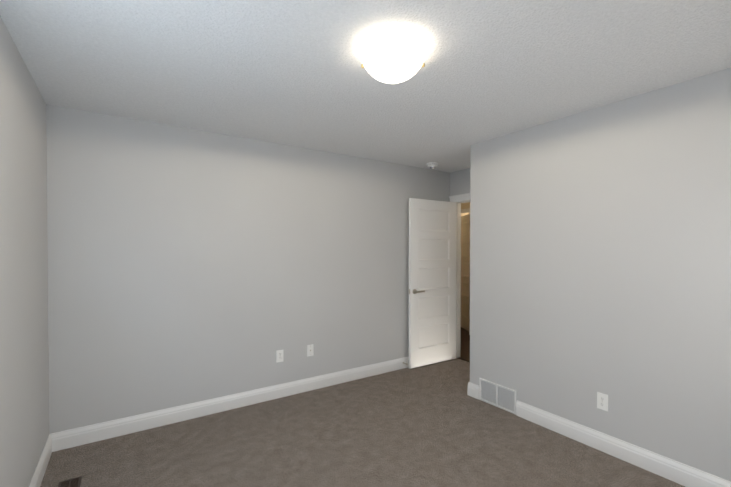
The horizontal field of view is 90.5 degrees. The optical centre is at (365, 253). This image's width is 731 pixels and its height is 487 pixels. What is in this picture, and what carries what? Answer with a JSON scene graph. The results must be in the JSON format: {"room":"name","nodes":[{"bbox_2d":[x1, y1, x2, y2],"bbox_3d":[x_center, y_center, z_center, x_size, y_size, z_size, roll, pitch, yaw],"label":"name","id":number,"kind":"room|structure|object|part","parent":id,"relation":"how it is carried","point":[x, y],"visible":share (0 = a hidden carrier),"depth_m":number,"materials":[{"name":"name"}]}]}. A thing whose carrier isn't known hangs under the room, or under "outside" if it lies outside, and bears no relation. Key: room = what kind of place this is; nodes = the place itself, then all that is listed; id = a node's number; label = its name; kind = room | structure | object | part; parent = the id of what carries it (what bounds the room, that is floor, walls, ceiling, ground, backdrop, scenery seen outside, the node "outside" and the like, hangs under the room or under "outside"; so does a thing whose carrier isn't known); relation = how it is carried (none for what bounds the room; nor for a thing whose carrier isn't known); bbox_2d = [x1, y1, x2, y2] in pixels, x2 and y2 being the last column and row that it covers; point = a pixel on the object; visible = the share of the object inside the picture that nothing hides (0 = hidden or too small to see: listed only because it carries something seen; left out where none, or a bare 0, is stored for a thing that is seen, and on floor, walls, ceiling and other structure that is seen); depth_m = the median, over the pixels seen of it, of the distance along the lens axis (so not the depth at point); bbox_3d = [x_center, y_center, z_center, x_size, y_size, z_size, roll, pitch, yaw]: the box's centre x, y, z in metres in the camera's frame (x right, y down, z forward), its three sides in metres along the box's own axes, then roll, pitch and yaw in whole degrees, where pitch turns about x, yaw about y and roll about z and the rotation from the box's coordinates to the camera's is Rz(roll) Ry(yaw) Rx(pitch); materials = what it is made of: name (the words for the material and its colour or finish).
{"room":"empty bedroom","nodes":[
{"label":"empty bedroom","id":0,"kind":"room"},
{"bbox_2d":[0,16,48,486],"bbox_3d":[-1.228,0.196,0.925,0.150,2.440,4.040,0,1,-34],"label":"wall","id":1,"kind":"structure","parent":0,"point":[24,388],"depth_m":1.88,"materials":[{"name":"beige paint"}]},
{"bbox_2d":[29,432,56,486],"bbox_3d":[-1.154,1.352,0.976,0.015,0.127,3.780,0,1,-34],"label":"baseboard","id":2,"kind":"structure","parent":1,"relation":"attached to","point":[50,446],"depth_m":2.32,"materials":[{"name":"white wood"}]},
{"bbox_2d":[46,104,449,433],"bbox_3d":[-0.540,0.165,3.751,4.150,2.440,0.120,0,1,-34],"label":"wall","id":3,"kind":"structure","parent":0,"point":[187,266],"depth_m":3.12,"materials":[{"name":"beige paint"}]},
{"bbox_2d":[57,356,408,450],"bbox_3d":[-0.552,1.323,3.674,4.030,0.127,0.015,0,1,-34],"label":"baseboard","id":4,"kind":"structure","parent":3,"relation":"attached to","point":[79,436],"depth_m":3.13,"materials":[{"name":"white wood"}]},
{"bbox_2d":[276,350,282,362],"bbox_3d":[-0.824,0.988,3.492,0.070,0.115,0.008,0,1,-34],"label":"outlet","id":5,"kind":"object","parent":3,"relation":"attached to","point":[279,355],"visible":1,"depth_m":3.49,"materials":[{"name":"white plastic"}]},
{"bbox_2d":[307,344,313,356],"bbox_3d":[-0.556,0.981,3.667,0.070,0.115,0.017,0,1,-34],"label":"outlet plate","id":6,"kind":"object","parent":3,"relation":"attached to","point":[310,350],"visible":1,"depth_m":3.67,"materials":[{"name":"white plastic"}]},
{"bbox_2d":[40,358,684,486],"bbox_3d":[0.480,1.429,2.089,4.210,0.050,4.040,0,1,-34],"label":"floor carpet","id":7,"kind":"object","parent":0,"point":[433,425],"depth_m":2.60,"materials":[{"name":"brown carpet"}]},
{"bbox_2d":[58,476,81,486],"bbox_3d":[-1.749,1.400,2.131,0.110,0.006,0.270,0,1,-34],"label":"air vent register","id":8,"kind":"object","parent":7,"relation":"on","point":[75,482],"visible":1,"depth_m":2.21,"materials":[{"name":"brown metal"}]},
{"bbox_2d":[0,0,730,172],"bbox_3d":[1.211,-1.102,3.446,6.970,0.100,5.520,0,1,-34],"label":"ceiling","id":9,"kind":"structure","parent":0,"point":[290,72],"depth_m":1.96,"materials":[{"name":"white paint"}]},
{"bbox_2d":[361,34,425,83],"bbox_3d":[0.140,-0.954,1.834,0.328,0.156,0.328,0,1,-34],"label":"flush-mount light","id":10,"kind":"object","parent":9,"relation":"attached to","point":[393,58],"visible":1,"depth_m":1.74,"materials":[{"name":"white glass"}]},
{"bbox_2d":[427,162,438,169],"bbox_3d":[0.790,-1.024,4.261,0.140,0.072,0.140,0,1,-34],"label":"smoke detector","id":11,"kind":"object","parent":9,"relation":"attached to","point":[432,165],"visible":1,"depth_m":4.22,"materials":[{"name":"white plastic"}]},
{"bbox_2d":[450,168,469,195],"bbox_3d":[1.441,0.158,4.417,0.120,2.440,0.990,0,1,-34],"label":"wall","id":12,"kind":"structure","parent":0,"point":[459,182],"depth_m":4.63,"materials":[{"name":"beige paint"}]},
{"bbox_2d":[449,193,469,357],"bbox_3d":[1.413,0.315,4.436,0.146,2.126,0.926,0,1,-34],"label":"door frame","id":13,"kind":"structure","parent":12,"relation":"attached to","point":[458,265],"depth_m":4.75,"materials":[{"name":"white wood"}]},
{"bbox_2d":[409,198,456,368],"bbox_3d":[0.841,0.354,4.502,0.774,2.022,0.139,0,1,-33],"label":"door","id":14,"kind":"structure","parent":13,"relation":"attached to","point":[432,281],"depth_m":4.47,"materials":[{"name":"white wood"}]},
{"bbox_3d":[0.595,0.452,4.345,0.189,0.062,0.139,0,1,-33],"label":"handle","id":15,"kind":"part","parent":14,"relation":"part of","materials":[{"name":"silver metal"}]},
{"bbox_2d":[459,327,469,360],"bbox_3d":[2.532,1.395,5.280,2.760,0.046,4.000,0,1,-34],"label":"floor","id":16,"kind":"structure","parent":0,"point":[465,347],"depth_m":5.40,"materials":[{"name":"brown wood"}]},
{"bbox_2d":[461,202,469,215],"bbox_3d":[2.400,0.149,5.177,0.120,2.440,4.000,0,1,-34],"label":"wall","id":17,"kind":"structure","parent":0,"point":[465,205],"depth_m":6.11,"materials":[{"name":"beige paint"}]},
{"bbox_2d":[461,215,468,330],"bbox_3d":[1.779,0.333,6.511,0.139,2.020,0.769,0,1,-6],"label":"hall door","id":18,"kind":"structure","parent":17,"relation":"in","point":[465,272],"depth_m":6.44,"materials":[{"name":"white wood"}]},
{"bbox_2d":[461,208,469,334],"bbox_3d":[1.565,0.301,6.401,0.140,2.110,0.900,0,1,-34],"label":"door frame","id":19,"kind":"structure","parent":17,"relation":"attached to","point":[465,210],"depth_m":6.04,"materials":[{"name":"white wood"}]},
{"bbox_2d":[470,68,730,481],"bbox_3d":[1.856,0.180,2.405,0.120,2.440,2.810,0,1,-34],"label":"wall","id":20,"kind":"structure","parent":0,"point":[600,249],"depth_m":2.46,"materials":[{"name":"beige paint"}]},
{"bbox_2d":[467,382,478,396],"bbox_3d":[1.333,1.321,3.772,0.795,0.127,0.060,0,1,-34],"label":"baseboard","id":21,"kind":"structure","parent":20,"relation":"attached to","point":[473,389],"depth_m":3.50,"materials":[{"name":"white wood"}]},
{"bbox_2d":[479,378,515,414],"bbox_3d":[1.192,1.284,3.284,0.013,0.204,0.380,0,1,-34],"label":"air vent","id":22,"kind":"object","parent":20,"relation":"in","point":[498,395],"visible":1,"depth_m":3.27,"materials":[{"name":"white metal"}]},
{"bbox_2d":[597,392,607,410],"bbox_3d":[1.677,1.048,2.566,0.008,0.115,0.070,0,1,-34],"label":"outlet","id":23,"kind":"object","parent":20,"relation":"attached to","point":[602,401],"visible":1,"depth_m":2.56,"materials":[{"name":"white plastic"}]},
{"bbox_2d":[516,400,730,486],"bbox_3d":[1.934,1.339,2.182,0.015,0.127,2.270,0,1,-34],"label":"baseboard","id":24,"kind":"structure","parent":20,"relation":"attached to","point":[685,475],"depth_m":2.45,"materials":[{"name":"white wood"}]}
]}

